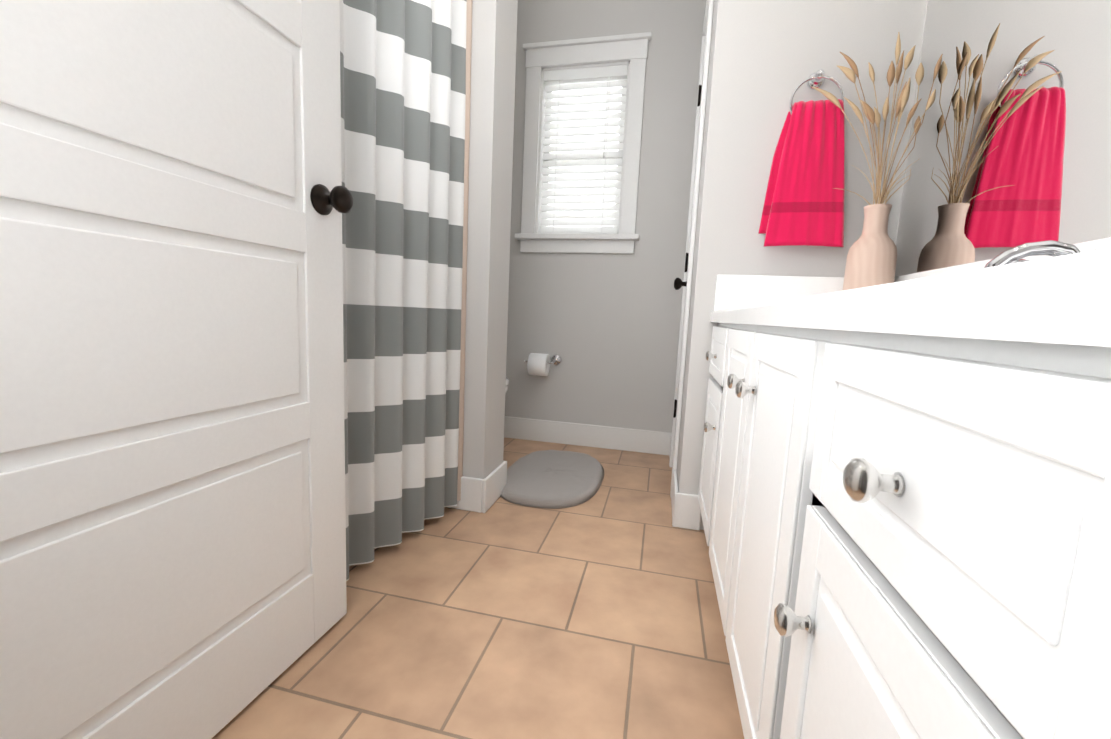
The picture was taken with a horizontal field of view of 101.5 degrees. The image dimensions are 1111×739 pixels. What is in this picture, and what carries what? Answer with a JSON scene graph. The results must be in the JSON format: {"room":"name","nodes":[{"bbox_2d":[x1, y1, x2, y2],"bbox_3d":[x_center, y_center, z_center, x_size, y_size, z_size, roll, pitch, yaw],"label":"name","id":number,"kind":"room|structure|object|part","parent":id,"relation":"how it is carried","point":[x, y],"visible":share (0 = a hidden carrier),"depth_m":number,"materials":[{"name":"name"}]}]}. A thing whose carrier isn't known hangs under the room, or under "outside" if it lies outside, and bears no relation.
{"room":"bathroom","nodes":[
{"label":"bathroom","id":0,"kind":"room"},
{"bbox_2d":[212,437,743,738],"bbox_3d":[-0.147,0.652,1.480,2.700,0.100,3.300,4,7,13],"label":"floor","id":1,"kind":"structure","parent":0,"point":[597,615],"depth_m":1.11,"materials":[{"name":"tile"}]},
{"bbox_2d":[0,0,352,738],"bbox_3d":[-0.556,-0.398,0.625,0.105,2.130,0.800,4,7,13],"label":"entry door","id":2,"kind":"structure","parent":1,"relation":"on","point":[176,200],"depth_m":0.69,"materials":[{"name":"white wood"}]},
{"bbox_3d":[-0.483,-0.358,0.959,0.105,0.062,0.062,4,7,13],"label":"knob","id":3,"kind":"part","parent":2,"relation":"part of","materials":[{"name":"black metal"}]},
{"bbox_2d":[505,377,508,393],"bbox_3d":[-0.566,0.061,2.456,0.648,0.800,0.450,4,7,13],"label":"toilet","id":4,"kind":"object","parent":1,"relation":"on","point":[507,382],"visible":0.02,"depth_m":2.39,"materials":[{"name":"ceramic"}]},
{"bbox_2d":[500,450,603,508],"bbox_3d":[-0.010,0.503,2.206,0.476,0.029,0.750,4,7,13],"label":"bath rug","id":5,"kind":"object","parent":1,"relation":"on","point":[551,479],"visible":0.96,"depth_m":2.09,"materials":[{"name":"grey fabric"}]},
{"bbox_2d":[698,361,937,524],"bbox_3d":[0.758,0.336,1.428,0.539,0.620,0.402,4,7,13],"label":"base cabinet","id":6,"kind":"object","parent":1,"relation":"on","point":[847,376],"depth_m":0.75,"materials":[{"name":"white wood"}]},
{"bbox_2d":[703,373,1110,738],"bbox_3d":[0.617,0.402,0.835,0.539,0.620,0.824,4,7,13],"label":"base cabinet","id":7,"kind":"object","parent":1,"relation":"on","point":[758,421],"depth_m":0.58,"materials":[{"name":"white wood"}]},
{"bbox_2d":[812,32,942,289],"bbox_3d":[0.907,-0.561,1.348,0.297,0.796,0.242,4,7,13],"label":"vase","id":8,"kind":"object","parent":7,"relation":"on","point":[871,260],"visible":0.98,"depth_m":1.35,"materials":[{"name":"beige ceramic"}]},
{"bbox_2d":[758,449,1110,738],"bbox_3d":[0.491,0.460,0.309,0.539,0.620,0.406,4,7,13],"label":"base cabinet","id":9,"kind":"object","parent":1,"relation":"on","point":[904,496],"depth_m":0.30,"materials":[{"name":"white wood"}]},
{"bbox_2d":[958,641,1110,738],"bbox_3d":[0.409,0.499,-0.037,0.539,0.620,0.448,4,7,13],"label":"base cabinet","id":10,"kind":"object","parent":1,"relation":"on","point":[1011,693],"depth_m":0.20,"materials":[{"name":"white wood"}]},
{"bbox_2d":[463,0,517,479],"bbox_3d":[-0.695,-0.848,1.842,1.020,2.740,0.222,4,7,13],"label":"wall","id":11,"kind":"structure","parent":0,"point":[493,53],"depth_m":1.71,"materials":[{"name":"paint"}]},
{"bbox_2d":[339,0,471,580],"bbox_3d":[-0.589,-0.455,0.803,0.122,2.161,1.821,4,7,13],"label":"shower curtain","id":12,"kind":"object","parent":11,"relation":"attached to","point":[405,78],"visible":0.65,"depth_m":1.39,"materials":[{"name":"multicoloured fabric"}]},
{"bbox_2d":[447,476,482,512],"bbox_3d":[-0.357,0.487,1.786,0.150,0.135,0.014,4,7,13],"label":"baseboard","id":13,"kind":"structure","parent":11,"relation":"attached to","point":[471,493],"depth_m":1.77,"materials":[{"name":"white wood"}]},
{"bbox_2d":[482,462,505,512],"bbox_3d":[-0.251,0.481,1.876,0.014,0.135,0.237,4,7,13],"label":"baseboard","id":14,"kind":"structure","parent":11,"relation":"attached to","point":[494,481],"depth_m":1.84,"materials":[{"name":"white wood"}]},
{"bbox_2d":[503,460,506,484],"bbox_3d":[-0.599,0.440,2.085,0.789,0.135,0.014,4,7,13],"label":"baseboard","id":15,"kind":"structure","parent":11,"relation":"attached to","point":[506,472],"depth_m":1.99,"materials":[{"name":"white wood"}]},
{"bbox_2d":[505,0,705,432],"bbox_3d":[-0.041,-0.925,2.714,1.630,2.740,0.120,4,7,13],"label":"wall","id":16,"kind":"structure","parent":0,"point":[605,327],"depth_m":2.60,"materials":[{"name":"paint"}]},
{"bbox_2d":[524,353,561,375],"bbox_3d":[-0.084,-0.029,2.685,0.212,0.132,0.146,4,7,13],"label":"toilet paper holder","id":17,"kind":"object","parent":16,"relation":"attached to","point":[538,364],"visible":1,"depth_m":2.64,"materials":[{"name":"white paper"}]},
{"bbox_2d":[515,32,651,253],"bbox_3d":[0.151,-1.244,2.602,0.718,1.138,0.180,4,7,13],"label":"window","id":18,"kind":"structure","parent":16,"relation":"in","point":[578,189],"depth_m":2.59,"materials":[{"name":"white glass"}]},
{"bbox_2d":[553,77,609,231],"bbox_3d":[0.143,-1.208,2.580,0.288,0.830,0.013,4,7,13],"label":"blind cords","id":19,"kind":"object","parent":18,"relation":"hanging from","point":[604,145],"visible":1,"depth_m":2.55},
{"bbox_3d":[0.164,-1.236,2.661,0.474,0.908,0.030,4,7,13],"label":"window sash","id":20,"kind":"part","parent":18,"relation":"part of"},
{"bbox_2d":[504,416,670,454],"bbox_3d":[-0.066,0.378,2.794,1.526,0.135,0.014,4,7,13],"label":"baseboard","id":21,"kind":"structure","parent":16,"relation":"attached to","point":[626,439],"depth_m":2.73,"materials":[{"name":"white wood"}]},
{"bbox_2d":[677,0,926,529],"bbox_3d":[0.989,-0.792,2.001,0.710,2.740,1.052,4,7,13],"label":"wall block","id":22,"kind":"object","parent":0,"point":[767,58],"visible":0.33,"depth_m":1.52,"materials":[{"name":"paint"}]},
{"bbox_2d":[671,469,677,526],"bbox_3d":[0.486,0.517,1.853,0.014,0.135,0.283,4,7,13],"label":"baseboard","id":23,"kind":"structure","parent":22,"relation":"attached to","point":[674,492],"depth_m":1.78,"materials":[{"name":"white wood"}]},
{"bbox_2d":[673,85,701,417],"bbox_3d":[0.662,-0.559,2.289,0.014,1.636,0.016,4,7,13],"label":"closet door trim hinges","id":24,"kind":"object","parent":22,"relation":"attached to","point":[687,254],"visible":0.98,"depth_m":2.28,"materials":[{"name":"black metal"}]},
{"bbox_2d":[674,492,700,529],"bbox_3d":[0.497,0.534,1.713,0.099,0.135,0.014,4,7,13],"label":"baseboard","id":25,"kind":"structure","parent":22,"relation":"attached to","point":[688,513],"depth_m":1.71,"materials":[{"name":"white wood"}]},
{"bbox_2d":[669,0,713,496],"bbox_3d":[0.610,-0.548,2.105,0.101,2.197,0.485,4,7,13],"label":"door frame","id":26,"kind":"structure","parent":22,"relation":"attached to","point":[686,283],"depth_m":1.95,"materials":[{"name":"white wood"}]},
{"bbox_3d":[0.557,-0.379,2.009,0.066,0.060,0.060,4,7,13],"label":"knob","id":27,"kind":"part","parent":26,"relation":"part of","materials":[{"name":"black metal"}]},
{"bbox_2d":[758,69,844,246],"bbox_3d":[0.818,-0.680,1.472,0.252,0.559,0.074,4,7,13],"label":"towel ring","id":28,"kind":"object","parent":22,"relation":"attached to","point":[804,203],"visible":0.98,"depth_m":1.45,"materials":[{"name":"pink fabric"}]},
{"bbox_2d":[919,0,927,63],"bbox_3d":[1.178,-1.031,1.382,0.100,0.180,0.006,4,7,13],"label":"mirror","id":29,"kind":"object","parent":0,"point":[927,0],"depth_m":1.39,"materials":[{"name":"paint"}]},
{"bbox_2d":[895,0,1110,275],"bbox_3d":[0.946,-0.802,0.464,0.106,1.232,1.939,4,7,13],"label":"mirror","id":30,"kind":"object","parent":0,"point":[1011,148],"depth_m":1.00,"materials":[{"name":"silver metal"}]}
]}

